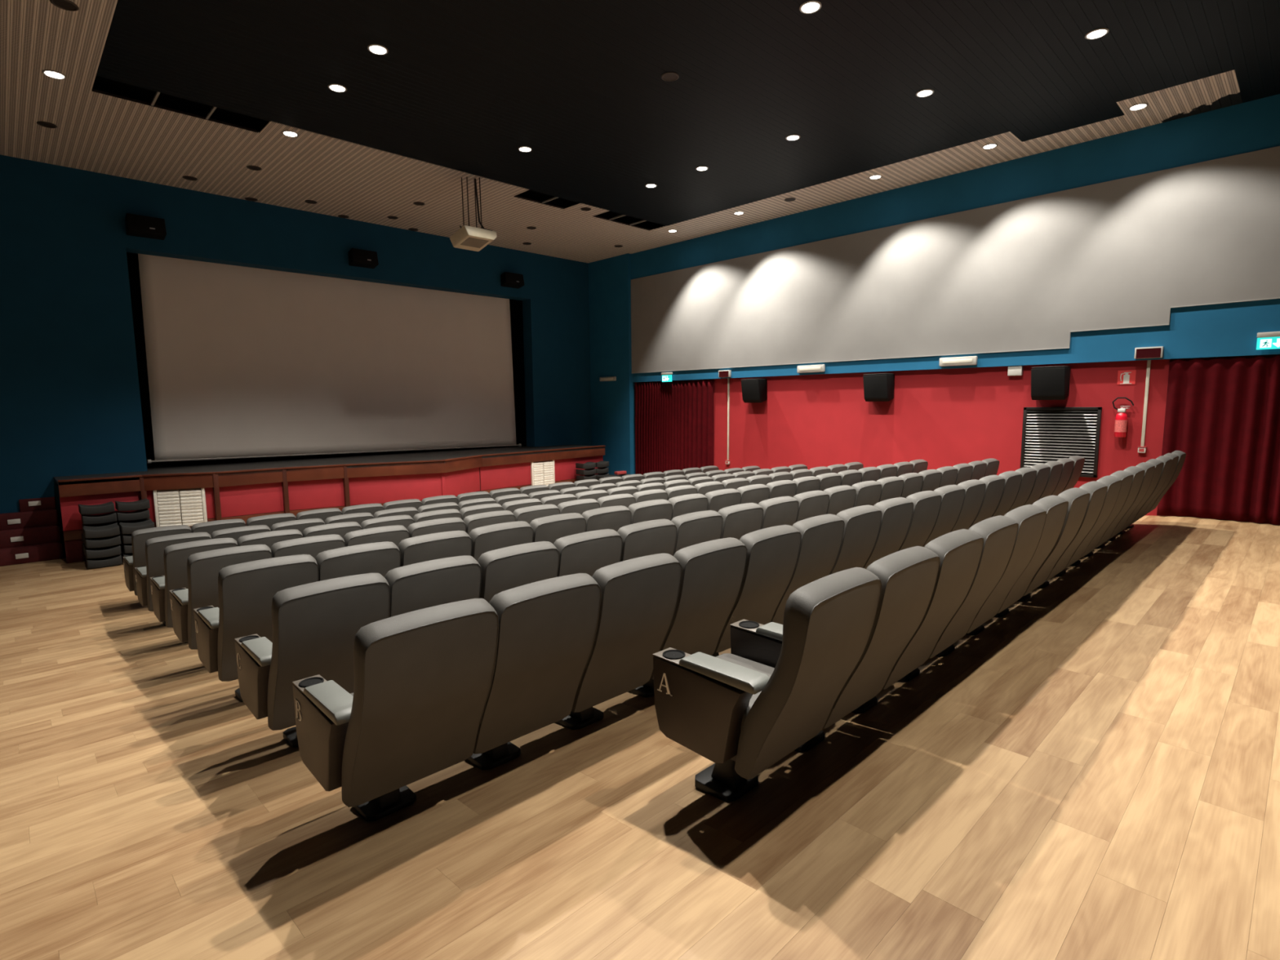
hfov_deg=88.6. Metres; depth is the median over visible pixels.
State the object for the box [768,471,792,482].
chair
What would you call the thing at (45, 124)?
recessed light
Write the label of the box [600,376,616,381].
lamp
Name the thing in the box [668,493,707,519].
chair
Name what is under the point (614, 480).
chair
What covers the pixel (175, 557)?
chair
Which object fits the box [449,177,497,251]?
projector
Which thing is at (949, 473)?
chair
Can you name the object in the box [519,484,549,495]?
chair
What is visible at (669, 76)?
recessed light
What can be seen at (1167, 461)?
chair
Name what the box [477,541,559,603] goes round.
chair
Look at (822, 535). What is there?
chair
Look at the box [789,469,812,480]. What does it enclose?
chair
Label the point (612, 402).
wall
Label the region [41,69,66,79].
recessed light
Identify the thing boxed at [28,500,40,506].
step light
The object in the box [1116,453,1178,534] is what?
chair
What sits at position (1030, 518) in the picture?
chair
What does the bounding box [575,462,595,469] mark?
seat cushion
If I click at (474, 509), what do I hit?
chair
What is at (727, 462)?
conduit
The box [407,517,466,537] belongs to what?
chair
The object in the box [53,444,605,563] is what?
stage
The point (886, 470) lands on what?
chair
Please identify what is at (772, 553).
chair
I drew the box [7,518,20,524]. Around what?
step light
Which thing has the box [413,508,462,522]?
chair
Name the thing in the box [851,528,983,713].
chair
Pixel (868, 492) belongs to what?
chair
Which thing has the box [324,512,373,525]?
chair
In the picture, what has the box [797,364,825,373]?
lamp
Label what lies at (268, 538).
chair
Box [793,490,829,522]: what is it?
chair
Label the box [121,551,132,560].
seat cushion
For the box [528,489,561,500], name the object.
chair
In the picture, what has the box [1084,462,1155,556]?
chair
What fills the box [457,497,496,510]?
chair
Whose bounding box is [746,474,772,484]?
chair
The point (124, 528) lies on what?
seat cushion
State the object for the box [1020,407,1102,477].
shutter
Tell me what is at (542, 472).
vent grille
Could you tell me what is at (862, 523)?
chair
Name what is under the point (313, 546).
chair
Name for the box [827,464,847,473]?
chair
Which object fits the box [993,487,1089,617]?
chair
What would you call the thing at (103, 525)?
seat cushion
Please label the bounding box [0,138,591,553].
wall
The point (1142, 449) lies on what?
conduit
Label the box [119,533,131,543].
seat cushion
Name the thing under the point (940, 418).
wall
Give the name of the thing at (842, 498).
chair
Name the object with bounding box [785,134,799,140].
recessed light
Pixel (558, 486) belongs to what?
chair
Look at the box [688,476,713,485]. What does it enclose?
chair
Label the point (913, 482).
chair
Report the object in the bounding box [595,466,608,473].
seat cushion
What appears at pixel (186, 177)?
recessed light
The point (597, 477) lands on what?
seat cushion
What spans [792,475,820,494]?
chair
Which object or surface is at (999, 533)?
chair
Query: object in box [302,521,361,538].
chair
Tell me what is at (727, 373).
panel
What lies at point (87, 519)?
seat cushion
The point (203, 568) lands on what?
chair
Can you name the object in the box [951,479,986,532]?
chair
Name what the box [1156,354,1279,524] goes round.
curtain
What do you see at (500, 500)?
chair
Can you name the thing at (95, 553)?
seat cushion
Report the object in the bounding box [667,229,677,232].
recessed light
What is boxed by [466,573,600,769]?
chair
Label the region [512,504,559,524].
chair
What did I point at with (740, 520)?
chair
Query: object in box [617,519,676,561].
chair
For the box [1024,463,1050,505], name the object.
chair
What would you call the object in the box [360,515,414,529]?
chair
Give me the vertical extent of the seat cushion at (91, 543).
0.136 m
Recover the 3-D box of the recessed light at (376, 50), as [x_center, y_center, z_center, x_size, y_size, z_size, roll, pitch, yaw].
[-2.716,-4.467,6.798,0.204,0.038,0.204,-7,9,-44]
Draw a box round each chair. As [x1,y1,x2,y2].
[122,524,191,595]
[134,532,211,626]
[150,537,238,643]
[168,544,272,649]
[191,519,246,536]
[193,554,318,702]
[211,524,271,541]
[234,573,390,747]
[236,528,302,549]
[246,513,296,530]
[271,518,324,534]
[271,533,345,558]
[292,598,498,821]
[296,507,342,522]
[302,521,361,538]
[315,541,400,581]
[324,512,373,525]
[342,503,384,516]
[343,524,409,546]
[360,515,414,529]
[373,506,418,518]
[382,498,422,510]
[384,555,481,617]
[398,530,471,566]
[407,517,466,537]
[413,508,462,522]
[417,502,459,513]
[421,494,457,505]
[457,491,490,503]
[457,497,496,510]
[459,503,503,520]
[463,510,515,535]
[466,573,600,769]
[469,520,533,561]
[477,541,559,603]
[488,488,520,499]
[494,493,529,506]
[502,498,542,512]
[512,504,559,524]
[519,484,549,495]
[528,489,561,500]
[528,512,586,543]
[540,493,577,506]
[547,481,575,491]
[553,528,622,577]
[556,498,599,514]
[556,553,681,729]
[559,486,590,495]
[573,479,599,487]
[574,489,608,500]
[581,505,631,532]
[588,483,617,491]
[596,493,635,507]
[598,476,623,484]
[606,485,638,495]
[614,480,641,487]
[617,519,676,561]
[621,474,644,480]
[627,499,672,524]
[629,537,746,697]
[632,488,667,502]
[635,482,665,491]
[640,477,665,484]
[643,471,665,479]
[652,567,881,801]
[662,475,686,481]
[663,469,684,476]
[663,479,690,488]
[664,484,697,500]
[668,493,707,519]
[671,510,723,555]
[682,467,702,475]
[684,472,706,479]
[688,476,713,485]
[693,481,724,495]
[700,465,719,473]
[704,488,741,511]
[705,470,725,477]
[711,473,735,482]
[711,524,801,657]
[717,502,763,540]
[721,477,749,488]
[724,467,743,474]
[729,546,940,752]
[732,471,755,478]
[736,484,769,504]
[742,466,760,471]
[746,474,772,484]
[752,468,773,475]
[758,496,799,528]
[765,480,796,498]
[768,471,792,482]
[770,514,844,624]
[771,466,791,472]
[788,464,807,471]
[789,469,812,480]
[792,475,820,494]
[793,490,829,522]
[808,466,831,476]
[816,472,841,491]
[823,484,856,515]
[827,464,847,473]
[829,505,882,574]
[837,469,862,486]
[844,462,863,470]
[851,480,881,507]
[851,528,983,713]
[857,466,880,482]
[862,497,913,568]
[875,476,903,502]
[876,464,897,479]
[893,462,913,476]
[897,472,923,497]
[897,515,1018,682]
[898,490,942,551]
[909,459,928,473]
[918,469,942,492]
[923,484,965,546]
[934,504,1046,657]
[936,466,958,487]
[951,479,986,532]
[952,463,973,484]
[965,495,1068,635]
[968,460,986,479]
[969,475,1004,527]
[982,457,999,476]
[991,471,1022,517]
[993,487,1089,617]
[1007,466,1036,512]
[1016,480,1107,601]
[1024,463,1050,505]
[1036,475,1121,588]
[1038,461,1062,499]
[1051,457,1074,495]
[1054,470,1133,576]
[1062,455,1084,492]
[1070,466,1144,566]
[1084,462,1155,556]
[1095,458,1164,548]
[1106,455,1172,541]
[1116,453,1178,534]
[1126,450,1186,528]
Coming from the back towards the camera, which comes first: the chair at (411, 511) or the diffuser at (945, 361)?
the diffuser at (945, 361)
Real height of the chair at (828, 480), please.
1.014 m
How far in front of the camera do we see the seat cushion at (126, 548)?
9.50 m
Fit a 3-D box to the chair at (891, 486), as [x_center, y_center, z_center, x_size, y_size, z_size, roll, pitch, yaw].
[2.584,0.443,7.659,0.603,0.993,0.733,-7,9,-44]
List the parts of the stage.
kick panel, panel, post, panel, post, panel, post, panel, post, panel, panel, panel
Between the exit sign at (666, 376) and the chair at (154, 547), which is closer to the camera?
the chair at (154, 547)
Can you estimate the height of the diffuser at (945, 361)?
0.060 m
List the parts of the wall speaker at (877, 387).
plate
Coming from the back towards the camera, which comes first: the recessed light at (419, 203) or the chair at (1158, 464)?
the recessed light at (419, 203)
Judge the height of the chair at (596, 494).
1.001 m
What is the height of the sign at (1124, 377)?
0.200 m
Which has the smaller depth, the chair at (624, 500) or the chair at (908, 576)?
the chair at (908, 576)
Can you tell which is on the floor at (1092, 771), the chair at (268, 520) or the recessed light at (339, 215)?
the chair at (268, 520)
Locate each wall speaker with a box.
[124,213,166,239]
[347,248,378,268]
[500,271,524,288]
[741,378,767,402]
[862,373,894,401]
[1031,365,1071,399]
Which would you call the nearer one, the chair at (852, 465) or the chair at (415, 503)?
the chair at (415, 503)
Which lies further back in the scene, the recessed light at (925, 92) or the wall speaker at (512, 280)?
the wall speaker at (512, 280)
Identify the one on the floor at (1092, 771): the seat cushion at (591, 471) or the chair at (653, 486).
the chair at (653, 486)
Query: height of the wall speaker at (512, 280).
0.305 m
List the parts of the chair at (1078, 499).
plate, backrest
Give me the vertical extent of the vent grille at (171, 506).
0.670 m
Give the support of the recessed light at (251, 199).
in the ceiling
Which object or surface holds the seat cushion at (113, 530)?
on the seat cushion at (91, 543)
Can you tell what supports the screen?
hanging from the wall at (70, 404)
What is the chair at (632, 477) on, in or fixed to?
on the floor at (1092, 771)
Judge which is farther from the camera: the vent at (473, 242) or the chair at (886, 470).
the vent at (473, 242)
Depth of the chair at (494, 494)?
10.19 m
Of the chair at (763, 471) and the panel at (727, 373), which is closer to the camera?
the chair at (763, 471)
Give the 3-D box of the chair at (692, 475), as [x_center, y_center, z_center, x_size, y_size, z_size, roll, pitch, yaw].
[0.764,0.349,11.997,0.604,1.002,0.733,-7,9,-44]
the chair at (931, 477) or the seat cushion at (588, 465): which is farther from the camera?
the seat cushion at (588, 465)
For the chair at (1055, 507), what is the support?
on the floor at (1092, 771)
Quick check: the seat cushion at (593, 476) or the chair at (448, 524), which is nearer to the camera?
the chair at (448, 524)
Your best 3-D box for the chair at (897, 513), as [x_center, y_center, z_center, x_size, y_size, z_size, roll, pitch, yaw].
[1.735,0.621,5.348,0.603,0.992,0.726,-7,9,-44]
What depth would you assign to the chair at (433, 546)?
4.71 m
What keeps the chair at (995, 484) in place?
on the floor at (1092, 771)
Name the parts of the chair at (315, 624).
cup plate, armrest, plate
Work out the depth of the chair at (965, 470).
8.88 m
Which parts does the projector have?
rod, rod, rod, rod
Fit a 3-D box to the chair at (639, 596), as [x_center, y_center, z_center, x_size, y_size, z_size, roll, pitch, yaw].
[-0.239,0.859,3.448,0.603,0.991,0.719,-7,9,-44]
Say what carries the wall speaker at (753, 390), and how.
attached to the wall at (940, 418)
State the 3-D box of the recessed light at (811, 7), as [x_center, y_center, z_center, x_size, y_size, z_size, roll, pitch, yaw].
[1.595,-4.429,6.136,0.204,0.038,0.204,-7,9,-44]
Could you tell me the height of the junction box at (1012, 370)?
0.153 m
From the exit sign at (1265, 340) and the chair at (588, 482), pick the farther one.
the chair at (588, 482)
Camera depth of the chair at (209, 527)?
7.53 m
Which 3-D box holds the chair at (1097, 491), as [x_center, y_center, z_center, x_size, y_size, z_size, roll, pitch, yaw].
[3.243,0.504,5.297,0.603,1.016,0.732,-7,9,-44]
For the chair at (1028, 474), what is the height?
0.992 m
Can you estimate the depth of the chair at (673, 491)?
8.21 m
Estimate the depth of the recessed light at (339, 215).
12.75 m
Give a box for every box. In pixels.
[614,471,626,475]
[1007,365,1022,376]
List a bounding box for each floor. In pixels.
[0,515,1279,959]
[146,445,534,471]
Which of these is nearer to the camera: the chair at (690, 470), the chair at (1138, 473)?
the chair at (1138, 473)
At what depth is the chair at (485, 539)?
5.08 m
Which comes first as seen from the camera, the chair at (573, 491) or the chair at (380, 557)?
the chair at (380, 557)
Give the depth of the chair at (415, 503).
9.07 m
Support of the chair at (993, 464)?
on the floor at (1092, 771)
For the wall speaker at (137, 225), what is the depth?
10.58 m
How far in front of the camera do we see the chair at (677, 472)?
12.86 m
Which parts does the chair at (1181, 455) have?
backrest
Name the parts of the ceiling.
hanger rail, hanger rail, hanger rail, hanger rail, hanger rail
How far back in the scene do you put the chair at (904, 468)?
10.02 m
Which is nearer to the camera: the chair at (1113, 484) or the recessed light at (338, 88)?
the chair at (1113, 484)
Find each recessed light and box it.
[36,120,57,128]
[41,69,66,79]
[49,0,79,11]
[182,175,197,180]
[244,197,257,201]
[246,165,262,170]
[281,130,298,137]
[304,200,317,204]
[327,83,346,92]
[337,214,349,217]
[367,44,388,54]
[386,215,398,219]
[408,227,418,231]
[413,201,424,205]
[518,146,532,151]
[526,226,536,229]
[580,207,591,210]
[644,183,657,187]
[661,71,679,81]
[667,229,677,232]
[695,165,708,170]
[733,211,743,214]
[784,197,795,201]
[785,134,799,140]
[799,0,822,13]
[868,174,881,179]
[915,88,933,97]
[982,143,997,149]
[1084,27,1109,39]
[1128,102,1148,111]
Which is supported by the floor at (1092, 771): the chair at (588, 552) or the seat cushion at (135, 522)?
the chair at (588, 552)
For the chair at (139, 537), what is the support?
on the floor at (1092, 771)
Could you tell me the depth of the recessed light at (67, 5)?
6.00 m
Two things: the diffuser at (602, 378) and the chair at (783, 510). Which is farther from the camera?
the diffuser at (602, 378)
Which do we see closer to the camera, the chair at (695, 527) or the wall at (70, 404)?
the chair at (695, 527)
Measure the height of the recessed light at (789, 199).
0.032 m
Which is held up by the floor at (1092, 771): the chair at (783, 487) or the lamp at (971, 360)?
the chair at (783, 487)
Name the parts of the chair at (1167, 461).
plate, backrest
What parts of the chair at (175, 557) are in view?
armrest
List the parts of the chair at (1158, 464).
plate, backrest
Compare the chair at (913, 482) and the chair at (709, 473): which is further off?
the chair at (709, 473)
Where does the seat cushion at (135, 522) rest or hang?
on the seat cushion
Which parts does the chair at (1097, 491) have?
plate, backrest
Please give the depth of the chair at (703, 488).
8.58 m
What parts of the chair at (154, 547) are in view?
armrest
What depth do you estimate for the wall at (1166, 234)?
10.22 m
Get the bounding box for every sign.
[661,372,672,382]
[1116,369,1136,384]
[1256,331,1279,349]
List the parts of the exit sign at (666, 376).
panel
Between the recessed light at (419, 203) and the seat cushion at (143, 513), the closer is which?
the seat cushion at (143, 513)
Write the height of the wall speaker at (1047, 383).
0.493 m
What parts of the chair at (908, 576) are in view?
cup plate, armrest, plate, backrest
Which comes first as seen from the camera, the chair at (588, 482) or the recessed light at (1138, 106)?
the recessed light at (1138, 106)
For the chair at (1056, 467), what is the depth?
8.11 m
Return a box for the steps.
[0,497,63,566]
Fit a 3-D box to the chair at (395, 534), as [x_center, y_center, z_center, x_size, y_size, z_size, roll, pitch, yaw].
[-2.477,0.889,5.851,0.603,1.008,0.720,-7,9,-44]
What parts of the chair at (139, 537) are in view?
armrest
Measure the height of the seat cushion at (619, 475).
0.136 m
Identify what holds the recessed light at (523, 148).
in the ceiling
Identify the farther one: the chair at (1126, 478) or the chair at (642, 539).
the chair at (1126, 478)
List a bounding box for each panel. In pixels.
[718,369,731,377]
[1133,346,1164,359]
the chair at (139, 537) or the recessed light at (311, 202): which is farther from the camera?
the recessed light at (311, 202)
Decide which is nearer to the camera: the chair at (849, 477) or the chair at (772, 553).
the chair at (772, 553)
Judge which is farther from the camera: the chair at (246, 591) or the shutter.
the shutter
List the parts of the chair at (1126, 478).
plate, backrest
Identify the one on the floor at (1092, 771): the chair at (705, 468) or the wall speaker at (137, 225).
the chair at (705, 468)
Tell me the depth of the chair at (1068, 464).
8.51 m
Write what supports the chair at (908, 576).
on the floor at (1092, 771)
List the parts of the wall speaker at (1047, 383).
plate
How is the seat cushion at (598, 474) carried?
on the seat cushion
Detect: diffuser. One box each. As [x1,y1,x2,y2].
[600,377,613,380]
[799,366,820,370]
[942,358,972,364]
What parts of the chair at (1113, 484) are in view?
plate, backrest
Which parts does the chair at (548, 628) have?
plate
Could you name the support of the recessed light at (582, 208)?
in the ceiling
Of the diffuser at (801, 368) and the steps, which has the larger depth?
the diffuser at (801, 368)
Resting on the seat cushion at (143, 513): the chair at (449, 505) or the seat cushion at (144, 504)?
the seat cushion at (144, 504)
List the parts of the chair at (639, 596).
plate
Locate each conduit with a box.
[725,377,729,464]
[1137,360,1151,453]
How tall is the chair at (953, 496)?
0.992 m
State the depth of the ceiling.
7.86 m
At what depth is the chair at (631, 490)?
9.03 m
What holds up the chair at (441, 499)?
on the floor at (1092, 771)
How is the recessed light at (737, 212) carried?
in the ceiling
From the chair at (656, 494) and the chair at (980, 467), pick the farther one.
the chair at (980, 467)
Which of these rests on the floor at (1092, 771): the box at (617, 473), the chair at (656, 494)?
the chair at (656, 494)
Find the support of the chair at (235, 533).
on the floor at (1092, 771)
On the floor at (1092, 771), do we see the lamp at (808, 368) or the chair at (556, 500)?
the chair at (556, 500)
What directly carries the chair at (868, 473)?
on the floor at (1092, 771)
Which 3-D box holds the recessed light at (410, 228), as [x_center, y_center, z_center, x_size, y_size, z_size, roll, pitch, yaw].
[-4.747,-5.253,13.733,0.204,0.032,0.204,-7,9,-44]
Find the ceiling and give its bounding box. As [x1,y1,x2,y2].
[0,0,1279,262]
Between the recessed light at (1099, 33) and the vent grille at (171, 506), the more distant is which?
the vent grille at (171, 506)
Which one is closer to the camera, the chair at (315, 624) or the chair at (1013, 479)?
the chair at (315, 624)
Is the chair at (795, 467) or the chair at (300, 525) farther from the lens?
the chair at (795, 467)
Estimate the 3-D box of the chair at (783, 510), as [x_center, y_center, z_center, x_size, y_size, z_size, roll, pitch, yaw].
[1.007,0.633,6.138,0.604,0.993,0.732,-7,9,-44]
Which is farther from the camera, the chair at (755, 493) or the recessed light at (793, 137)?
the recessed light at (793, 137)
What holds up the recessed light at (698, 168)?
in the ceiling
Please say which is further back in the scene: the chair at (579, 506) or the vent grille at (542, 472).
the vent grille at (542, 472)
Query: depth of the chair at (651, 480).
10.94 m
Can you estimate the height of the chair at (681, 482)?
1.001 m
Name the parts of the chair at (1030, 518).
plate, backrest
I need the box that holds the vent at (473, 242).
[460,237,488,248]
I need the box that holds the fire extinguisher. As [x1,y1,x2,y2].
[1111,396,1133,437]
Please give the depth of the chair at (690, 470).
13.24 m
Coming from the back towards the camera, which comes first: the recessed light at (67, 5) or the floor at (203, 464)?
the floor at (203, 464)
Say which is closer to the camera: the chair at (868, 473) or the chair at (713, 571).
the chair at (713, 571)
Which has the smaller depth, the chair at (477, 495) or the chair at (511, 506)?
the chair at (511, 506)
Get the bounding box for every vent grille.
[153,488,207,527]
[530,460,555,486]
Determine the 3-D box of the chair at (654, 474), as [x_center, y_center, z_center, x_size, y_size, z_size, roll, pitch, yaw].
[0.030,0.311,12.774,0.604,0.965,0.730,-7,9,-44]
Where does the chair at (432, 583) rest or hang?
on the floor at (1092, 771)
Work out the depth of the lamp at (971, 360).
10.83 m
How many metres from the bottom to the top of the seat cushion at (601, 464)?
0.136 m
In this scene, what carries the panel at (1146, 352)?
attached to the wall at (1166, 234)
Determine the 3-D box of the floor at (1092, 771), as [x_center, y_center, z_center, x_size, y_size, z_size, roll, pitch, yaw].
[-0.371,1.198,7.690,13.900,0.938,18.300,-7,9,-44]
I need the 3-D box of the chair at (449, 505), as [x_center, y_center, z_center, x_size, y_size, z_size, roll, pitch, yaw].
[-2.786,0.776,8.574,0.604,1.002,0.730,-7,9,-44]
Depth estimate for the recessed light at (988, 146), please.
9.50 m
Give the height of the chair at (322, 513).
0.965 m
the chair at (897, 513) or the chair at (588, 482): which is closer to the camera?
the chair at (897, 513)
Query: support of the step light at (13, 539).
attached to the steps
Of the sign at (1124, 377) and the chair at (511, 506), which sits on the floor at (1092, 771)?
the chair at (511, 506)
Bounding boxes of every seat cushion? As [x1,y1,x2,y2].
[78,501,115,515]
[80,511,116,524]
[81,521,117,528]
[82,524,119,538]
[83,544,121,558]
[84,534,120,548]
[85,554,122,568]
[115,498,150,511]
[115,508,150,520]
[116,518,151,529]
[119,520,154,533]
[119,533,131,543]
[121,542,132,553]
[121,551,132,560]
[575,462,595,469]
[576,468,595,475]
[576,474,596,480]
[592,461,608,467]
[594,473,608,476]
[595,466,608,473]
[595,475,616,479]
[610,474,630,477]
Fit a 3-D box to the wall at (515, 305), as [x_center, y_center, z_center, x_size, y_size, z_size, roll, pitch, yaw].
[-6.288,-2.953,14.281,10.650,5.900,1.620,-7,9,-44]
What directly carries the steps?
on the floor at (1092, 771)
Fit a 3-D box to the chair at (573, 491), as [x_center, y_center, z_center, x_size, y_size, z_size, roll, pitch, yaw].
[-1.208,0.587,10.096,0.604,1.002,0.729,-7,9,-44]
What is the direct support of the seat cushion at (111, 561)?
on the floor at (1092, 771)
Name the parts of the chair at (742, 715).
cup plate, armrest, plate, seat, backrest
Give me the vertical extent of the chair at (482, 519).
1.008 m
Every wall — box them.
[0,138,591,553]
[126,252,526,463]
[588,253,635,475]
[631,89,1279,382]
[651,354,1276,524]
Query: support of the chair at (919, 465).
on the floor at (1092, 771)
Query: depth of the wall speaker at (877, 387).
11.73 m
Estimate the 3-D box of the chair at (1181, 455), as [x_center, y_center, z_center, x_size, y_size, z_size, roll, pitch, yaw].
[6.405,0.124,8.348,0.623,1.016,0.732,-7,9,-44]
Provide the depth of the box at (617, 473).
15.77 m
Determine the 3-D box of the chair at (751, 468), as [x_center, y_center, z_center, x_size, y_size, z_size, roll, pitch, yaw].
[1.954,0.206,13.146,0.623,1.002,0.729,-7,9,-44]
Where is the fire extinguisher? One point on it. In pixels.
(1121, 419)
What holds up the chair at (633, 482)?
on the floor at (1092, 771)
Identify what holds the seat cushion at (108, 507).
on the seat cushion at (87, 519)
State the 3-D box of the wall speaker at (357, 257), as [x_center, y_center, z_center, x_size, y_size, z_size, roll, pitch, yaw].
[-5.508,-4.415,13.066,0.500,0.305,0.257,-7,9,-44]
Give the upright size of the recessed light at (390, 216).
0.032 m
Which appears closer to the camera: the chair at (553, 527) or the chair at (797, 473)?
the chair at (553, 527)
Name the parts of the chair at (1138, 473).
plate, backrest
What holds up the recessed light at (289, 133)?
in the ceiling
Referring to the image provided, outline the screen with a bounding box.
[137,253,521,463]
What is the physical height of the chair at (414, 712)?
0.992 m
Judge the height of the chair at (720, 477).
1.001 m
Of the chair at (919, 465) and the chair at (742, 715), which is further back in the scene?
the chair at (919, 465)
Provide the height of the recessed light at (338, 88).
0.038 m
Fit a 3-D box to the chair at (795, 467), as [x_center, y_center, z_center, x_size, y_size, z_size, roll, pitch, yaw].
[2.687,0.193,12.377,0.623,1.001,0.727,-7,9,-44]
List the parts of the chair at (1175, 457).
plate, backrest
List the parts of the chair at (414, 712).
cup plate, armrest, plate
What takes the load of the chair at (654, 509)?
on the floor at (1092, 771)
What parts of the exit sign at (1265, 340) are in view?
panel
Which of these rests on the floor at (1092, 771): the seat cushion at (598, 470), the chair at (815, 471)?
the chair at (815, 471)
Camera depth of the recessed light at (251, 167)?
10.12 m
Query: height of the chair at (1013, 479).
0.992 m
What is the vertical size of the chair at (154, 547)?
1.002 m
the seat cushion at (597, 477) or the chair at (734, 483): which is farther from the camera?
the seat cushion at (597, 477)
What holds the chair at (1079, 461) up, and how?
on the floor at (1092, 771)
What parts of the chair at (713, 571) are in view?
plate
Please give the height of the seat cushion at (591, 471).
0.136 m
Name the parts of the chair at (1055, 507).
plate, backrest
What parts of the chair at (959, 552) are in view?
plate, backrest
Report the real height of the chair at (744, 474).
1.001 m
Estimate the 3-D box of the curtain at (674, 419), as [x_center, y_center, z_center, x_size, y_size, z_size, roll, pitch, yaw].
[0.760,-0.982,15.766,0.134,2.771,2.572,-7,9,-44]
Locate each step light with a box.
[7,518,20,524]
[10,536,23,542]
[15,552,28,559]
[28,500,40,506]
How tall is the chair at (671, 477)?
1.002 m
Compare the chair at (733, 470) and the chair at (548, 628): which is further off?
the chair at (733, 470)
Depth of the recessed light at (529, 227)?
13.70 m
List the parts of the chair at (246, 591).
armrest, plate, backrest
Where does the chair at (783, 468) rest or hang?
on the floor at (1092, 771)
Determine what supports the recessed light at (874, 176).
in the ceiling
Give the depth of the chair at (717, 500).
6.98 m
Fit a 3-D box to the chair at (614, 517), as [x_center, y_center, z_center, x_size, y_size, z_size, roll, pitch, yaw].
[-0.532,0.731,6.154,0.604,1.014,0.723,-7,9,-44]
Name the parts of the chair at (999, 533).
plate, backrest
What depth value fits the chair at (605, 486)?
10.18 m
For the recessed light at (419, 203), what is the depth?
11.98 m
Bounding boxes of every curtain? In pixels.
[634,378,713,475]
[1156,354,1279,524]
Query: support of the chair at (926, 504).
on the floor at (1092, 771)
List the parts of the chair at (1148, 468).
plate, backrest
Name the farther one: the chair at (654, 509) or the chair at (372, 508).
the chair at (372, 508)
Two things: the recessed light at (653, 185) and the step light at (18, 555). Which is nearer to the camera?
the step light at (18, 555)
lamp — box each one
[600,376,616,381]
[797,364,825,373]
[939,355,977,366]
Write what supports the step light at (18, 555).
attached to the steps

